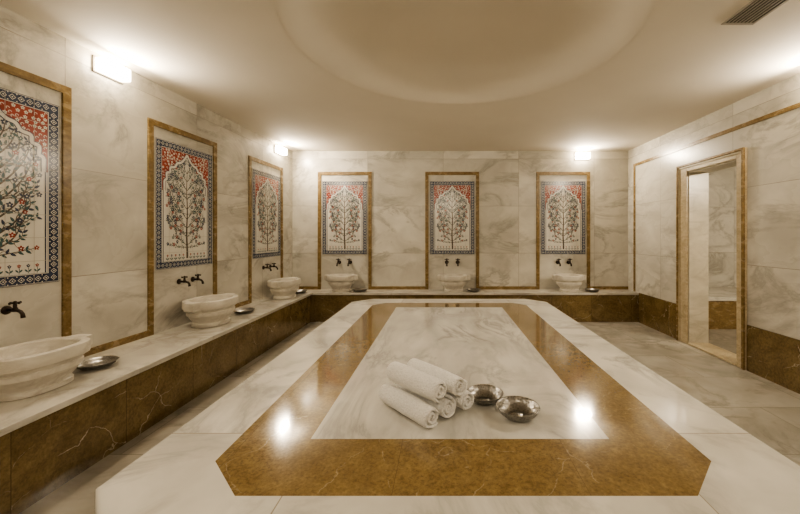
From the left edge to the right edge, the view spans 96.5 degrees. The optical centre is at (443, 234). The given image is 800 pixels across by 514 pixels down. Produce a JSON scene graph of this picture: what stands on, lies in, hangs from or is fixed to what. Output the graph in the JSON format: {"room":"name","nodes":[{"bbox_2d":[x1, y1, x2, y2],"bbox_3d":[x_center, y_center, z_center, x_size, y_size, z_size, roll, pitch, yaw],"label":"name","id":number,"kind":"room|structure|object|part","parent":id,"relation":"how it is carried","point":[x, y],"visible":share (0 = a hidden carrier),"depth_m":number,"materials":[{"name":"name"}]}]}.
{"room":"spa","nodes":[
{"label":"spa","id":0,"kind":"room"},
{"bbox_2d":[0,5,291,347],"bbox_3d":[-2.747,-0.025,2.365,0.157,2.770,7.346,0,0,3],"label":"wall","id":1,"kind":"structure","parent":0,"point":[109,117],"depth_m":2.87,"materials":[{"name":"stone"}]},
{"bbox_2d":[0,301,25,318],"bbox_3d":[-2.616,0.456,2.172,0.122,0.106,0.063,0,0,3],"label":"tap","id":2,"kind":"object","parent":1,"relation":"attached to","point":[5,310],"visible":1,"depth_m":2.16,"materials":[{"name":"brown metal"}]},
{"bbox_3d":[-2.620,0.415,2.172,0.051,0.023,0.051,0,0,-42],"label":"tap handle","id":3,"kind":"part","parent":2,"relation":"part of","materials":[{"name":"brown metal"}]},
{"bbox_2d":[0,61,71,336],"bbox_3d":[-2.675,-0.072,2.085,0.015,1.945,0.890,0,0,3],"label":"tile panel","id":4,"kind":"object","parent":1,"relation":"attached to","point":[29,126],"visible":1,"depth_m":2.31,"materials":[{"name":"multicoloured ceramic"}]},
{"bbox_2d":[92,55,130,83],"bbox_3d":[-2.603,-1.300,2.798,0.090,0.124,0.244,0,0,3],"label":"wall lamp","id":5,"kind":"object","parent":1,"relation":"attached to","point":[103,66],"visible":1,"depth_m":2.75,"materials":[{"name":"metal"}]},
{"bbox_2d":[83,331,148,356],"bbox_3d":[-2.640,0.875,2.842,0.012,0.050,0.626,0,0,3],"label":"trim","id":6,"kind":"structure","parent":1,"relation":"attached to","point":[109,345],"depth_m":2.86,"materials":[{"name":"brown stone"}]},
{"bbox_2d":[147,117,216,335],"bbox_3d":[-2.602,-0.072,3.600,0.015,1.945,0.890,0,0,3],"label":"tile panel","id":7,"kind":"object","parent":1,"relation":"attached to","point":[183,175],"visible":1,"depth_m":3.48,"materials":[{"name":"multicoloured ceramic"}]},
{"bbox_2d":[177,276,190,286],"bbox_3d":[-2.552,0.456,3.507,0.122,0.106,0.063,0,0,3],"label":"tap","id":8,"kind":"object","parent":1,"relation":"attached to","point":[179,281],"visible":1,"depth_m":3.50,"materials":[{"name":"brown metal"}]},
{"bbox_2d":[191,274,203,283],"bbox_3d":[-2.544,0.456,3.687,0.122,0.106,0.063,0,0,3],"label":"tap","id":9,"kind":"object","parent":1,"relation":"attached to","point":[193,279],"visible":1,"depth_m":3.68,"materials":[{"name":"brown metal"}]},
{"bbox_2d":[235,300,248,307],"bbox_3d":[-2.567,0.875,4.353,0.012,0.050,0.616,0,0,3],"label":"trim","id":10,"kind":"structure","parent":1,"relation":"attached to","point":[239,304],"depth_m":4.50,"materials":[{"name":"brown stone"}]},
{"bbox_2d":[248,155,282,303],"bbox_3d":[-2.530,-0.072,5.105,0.015,1.945,0.890,0,0,3],"label":"tile panel","id":11,"kind":"object","parent":1,"relation":"attached to","point":[265,190],"visible":1,"depth_m":5.00,"materials":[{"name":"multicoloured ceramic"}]},
{"bbox_2d":[274,144,286,155],"bbox_3d":[-2.477,-1.290,5.418,0.090,0.124,0.244,0,0,3],"label":"wall lamp","id":12,"kind":"object","parent":1,"relation":"attached to","point":[279,150],"visible":1,"depth_m":5.35,"materials":[{"name":"metal"}]},
{"bbox_2d":[0,0,799,150],"bbox_3d":[0.153,-1.570,2.290,6.294,0.360,7.480,0,0,0],"label":"ceiling","id":13,"kind":"structure","parent":0,"point":[299,75],"depth_m":3.00,"materials":[{"name":"paint"}]},
{"bbox_2d":[721,0,788,24],"bbox_3d":[1.935,-1.387,1.850,0.210,0.006,0.980,0,0,0],"label":"ceiling vent","id":14,"kind":"object","parent":13,"relation":"in","point":[754,11],"visible":1,"depth_m":2.21,"materials":[{"name":"metal"}]},
{"bbox_2d":[19,322,799,513],"bbox_3d":[1.453,1.420,2.325,8.894,0.120,7.550,0,0,0],"label":"floor","id":15,"kind":"structure","parent":0,"point":[769,411],"depth_m":3.01,"materials":[{"name":"stone"}]},
{"bbox_2d":[0,293,311,513],"bbox_3d":[-2.447,1.130,2.115,0.794,0.460,6.830,0,0,0],"label":"bench","id":16,"kind":"object","parent":15,"relation":"on","point":[47,439],"visible":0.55,"depth_m":2.32,"materials":[{"name":"brown stone"}]},
{"bbox_2d":[0,334,92,401],"bbox_3d":[-2.400,0.780,2.075,0.398,0.240,0.604,0,0,3],"label":"basin","id":17,"kind":"object","parent":16,"relation":"on","point":[28,369],"visible":1,"depth_m":2.03,"materials":[{"name":"beige stone"}]},
{"bbox_2d":[76,355,119,369],"bbox_3d":[-2.360,0.880,2.420,0.231,0.041,0.231,0,0,-9],"label":"metal bowl","id":18,"kind":"object","parent":16,"relation":"on","point":[94,363],"visible":0.92,"depth_m":2.45,"materials":[{"name":"metal"}]},
{"bbox_2d":[182,293,237,327],"bbox_3d":[-2.350,0.769,3.600,0.410,0.261,0.623,0,0,3],"label":"basin","id":19,"kind":"object","parent":16,"relation":"on","point":[206,311],"visible":1,"depth_m":3.45,"materials":[{"name":"beige stone"}]},
{"bbox_2d":[233,307,254,313],"bbox_3d":[-2.300,0.880,4.100,0.231,0.041,0.231,0,0,-37],"label":"metal bowl","id":20,"kind":"object","parent":16,"relation":"on","point":[247,309],"visible":0.97,"depth_m":4.13,"materials":[{"name":"metal"}]},
{"bbox_2d":[267,277,300,299],"bbox_3d":[-2.280,0.769,5.105,0.393,0.261,0.598,0,0,3],"label":"basin","id":21,"kind":"object","parent":16,"relation":"on","point":[281,288],"visible":1,"depth_m":4.95,"materials":[{"name":"beige stone"}]},
{"bbox_2d":[296,289,306,293],"bbox_3d":[-2.220,0.880,5.490,0.231,0.041,0.231,0,0,-4],"label":"metal bowl","id":22,"kind":"object","parent":16,"relation":"on","point":[300,291],"visible":0.8,"depth_m":5.53,"materials":[{"name":"metal"}]},
{"bbox_2d":[94,299,799,513],"bbox_3d":[0.072,1.085,2.665,2.384,0.550,3.730,0,0,0],"label":"stone platform","id":23,"kind":"object","parent":15,"relation":"on","point":[311,431],"visible":0.99,"depth_m":1.41,"materials":[{"name":"white stone"}]},
{"bbox_2d":[379,383,438,427],"bbox_3d":[-0.165,0.763,1.599,0.086,0.092,0.360,0,0,-43],"label":"rolled towel","id":24,"kind":"object","parent":23,"relation":"on","point":[409,405],"visible":1,"depth_m":1.54,"materials":[{"name":"fabric"}]},
{"bbox_2d":[386,361,446,402],"bbox_3d":[-0.131,0.671,1.638,0.090,0.095,0.356,0,0,-44],"label":"rolled towel","id":25,"kind":"object","parent":24,"relation":"on","point":[427,386],"visible":1,"depth_m":1.58,"materials":[{"name":"fabric"}]},
{"bbox_2d":[396,383,455,417],"bbox_3d":[-0.090,0.760,1.684,0.094,0.089,0.357,0,0,-43],"label":"rolled towel","id":26,"kind":"object","parent":23,"relation":"on","point":[446,408],"visible":0.34,"depth_m":1.57,"materials":[{"name":"fabric"}]},
{"bbox_2d":[446,390,473,409],"bbox_3d":[-0.008,0.754,1.737,0.099,0.089,0.359,0,0,-42],"label":"rolled towel","id":27,"kind":"object","parent":23,"relation":"on","point":[465,401],"visible":0.2,"depth_m":1.61,"materials":[{"name":"fabric"}]},
{"bbox_2d":[407,358,466,395],"bbox_3d":[-0.038,0.673,1.705,0.096,0.088,0.358,0,0,-42],"label":"rolled towel","id":28,"kind":"object","parent":27,"relation":"on","point":[456,385],"visible":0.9,"depth_m":1.62,"materials":[{"name":"fabric"}]},
{"bbox_2d":[467,384,503,404],"bbox_3d":[0.203,0.787,1.730,0.181,0.046,0.181,0,0,-19],"label":"metal bowl","id":29,"kind":"object","parent":23,"relation":"on","point":[484,394],"visible":0.94,"depth_m":1.77,"materials":[{"name":"metal"}]},
{"bbox_2d":[496,396,540,421],"bbox_3d":[0.334,0.785,1.585,0.195,0.050,0.195,0,0,0],"label":"metal bowl","id":30,"kind":"object","parent":23,"relation":"on","point":[514,408],"visible":1,"depth_m":1.62,"materials":[{"name":"metal"}]},
{"bbox_2d":[298,289,638,321],"bbox_3d":[0.272,1.130,5.705,5.577,0.460,0.350,0,0,0],"label":"bench","id":31,"kind":"object","parent":15,"relation":"on","point":[603,305],"visible":0.49,"depth_m":5.55,"materials":[{"name":"brown stone"}]},
{"bbox_2d":[324,274,357,291],"bbox_3d":[-1.630,0.769,5.680,0.528,0.261,0.348,0,0,0],"label":"basin","id":32,"kind":"object","parent":31,"relation":"on","point":[338,282],"visible":1,"depth_m":5.56,"materials":[{"name":"beige stone"}]},
{"bbox_2d":[353,288,366,291],"bbox_3d":[-1.320,0.880,5.640,0.231,0.041,0.231,0,0,-31],"label":"metal bowl","id":33,"kind":"object","parent":31,"relation":"on","point":[355,289],"visible":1,"depth_m":5.67,"materials":[{"name":"metal"}]},
{"bbox_2d":[437,274,469,291],"bbox_3d":[0.169,0.769,5.680,0.528,0.261,0.348,0,0,0],"label":"basin","id":34,"kind":"object","parent":31,"relation":"on","point":[451,282],"visible":1,"depth_m":5.56,"materials":[{"name":"beige stone"}]},
{"bbox_2d":[467,288,480,291],"bbox_3d":[0.480,0.880,5.640,0.231,0.041,0.231,0,0,-21],"label":"metal bowl","id":35,"kind":"object","parent":31,"relation":"on","point":[468,289],"visible":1,"depth_m":5.68,"materials":[{"name":"metal"}]},
{"bbox_2d":[552,274,585,291],"bbox_3d":[2.015,0.769,5.680,0.528,0.261,0.348,0,0,0],"label":"basin","id":36,"kind":"object","parent":31,"relation":"on","point":[566,282],"visible":1,"depth_m":5.56,"materials":[{"name":"beige stone"}]},
{"bbox_2d":[584,288,599,291],"bbox_3d":[2.360,0.880,5.640,0.231,0.041,0.231,0,0,-3],"label":"metal bowl","id":37,"kind":"object","parent":31,"relation":"on","point":[586,289],"visible":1,"depth_m":5.64,"materials":[{"name":"metal"}]},
{"bbox_2d":[709,287,735,328],"bbox_3d":[4.600,1.130,5.599,2.580,0.460,0.999,0,0,0],"label":"bench","id":38,"kind":"object","parent":15,"relation":"on","point":[722,300],"visible":0.11,"depth_m":5.12,"materials":[{"name":"brown stone"}]},
{"bbox_2d":[292,151,627,288],"bbox_3d":[0.390,-0.025,5.955,5.820,2.770,0.150,0,0,0],"label":"wall","id":39,"kind":"structure","parent":0,"point":[507,179],"depth_m":5.88,"materials":[{"name":"stone"}]},
{"bbox_2d":[299,286,317,288],"bbox_3d":[-2.277,0.875,5.874,0.405,0.050,0.012,0,0,0],"label":"trim","id":40,"kind":"structure","parent":39,"relation":"attached to","point":[300,287],"depth_m":5.87,"materials":[{"name":"brown stone"}]},
{"bbox_2d":[318,172,371,288],"bbox_3d":[-1.630,-0.072,5.873,0.890,1.945,0.014,0,0,0],"label":"tile panel","id":41,"kind":"object","parent":39,"relation":"attached to","point":[344,203],"visible":1,"depth_m":5.87,"materials":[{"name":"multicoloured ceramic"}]},
{"bbox_2d":[372,286,424,288],"bbox_3d":[-0.741,0.875,5.874,0.889,0.050,0.012,0,0,0],"label":"trim","id":42,"kind":"structure","parent":39,"relation":"attached to","point":[373,287],"depth_m":5.87,"materials":[{"name":"brown stone"}]},
{"bbox_2d":[425,172,478,288],"bbox_3d":[0.149,-0.072,5.873,0.890,1.945,0.014,0,0,0],"label":"tile panel","id":43,"kind":"object","parent":39,"relation":"attached to","point":[452,203],"visible":1,"depth_m":5.87,"materials":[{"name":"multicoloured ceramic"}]},
{"bbox_2d":[479,286,535,288],"bbox_3d":[1.067,0.875,5.874,0.946,0.050,0.012,0,0,0],"label":"trim","id":44,"kind":"structure","parent":39,"relation":"attached to","point":[480,287],"depth_m":5.87,"materials":[{"name":"brown stone"}]},
{"bbox_2d":[536,172,589,288],"bbox_3d":[1.985,-0.072,5.873,0.890,1.945,0.014,0,0,0],"label":"tile panel","id":45,"kind":"object","parent":39,"relation":"attached to","point":[563,203],"visible":1,"depth_m":5.87,"materials":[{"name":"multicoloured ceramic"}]},
{"bbox_2d":[574,152,589,159],"bbox_3d":[2.290,-1.300,5.835,0.244,0.124,0.090,0,0,0],"label":"wall lamp","id":46,"kind":"object","parent":39,"relation":"attached to","point":[579,155],"visible":1,"depth_m":5.79,"materials":[{"name":"metal"}]},
{"bbox_2d":[590,286,627,288],"bbox_3d":[2.745,0.875,5.874,0.630,0.050,0.012,0,0,0],"label":"trim","id":47,"kind":"structure","parent":39,"relation":"attached to","point":[596,287],"depth_m":5.87,"materials":[{"name":"brown stone"}]},
{"bbox_2d":[628,73,799,339],"bbox_3d":[3.180,-0.025,2.290,0.240,2.770,7.180,0,0,0],"label":"wall","id":48,"kind":"structure","parent":0,"point":[772,144],"depth_m":3.49,"materials":[{"name":"stone"}]},
{"bbox_2d":[676,147,746,369],"bbox_3d":[3.158,0.237,4.085,0.285,2.245,1.030,0,0,0],"label":"door frame","id":49,"kind":"structure","parent":48,"relation":"attached to","point":[692,182],"depth_m":4.42,"materials":[{"name":"stone"}]},
{"bbox_2d":[633,102,799,290],"bbox_3d":[3.054,-0.117,2.195,0.012,2.035,6.990,0,0,0],"label":"trim","id":50,"kind":"structure","parent":48,"relation":"attached to","point":[797,105],"depth_m":4.25,"materials":[{"name":"brown stone"}]},
{"bbox_2d":[639,293,799,393],"bbox_3d":[3.053,1.130,2.115,0.014,0.460,6.830,0,0,0],"label":"baseboard","id":51,"kind":"structure","parent":48,"relation":"attached to","point":[774,357],"depth_m":3.39,"materials":[{"name":"brown stone"}]},
{"bbox_2d":[709,166,735,286],"bbox_3d":[4.600,-0.015,6.150,2.600,2.750,0.100,0,0,0],"label":"wall","id":52,"kind":"structure","parent":0,"point":[722,183],"depth_m":6.10,"materials":[{"name":"stone"}]}
]}

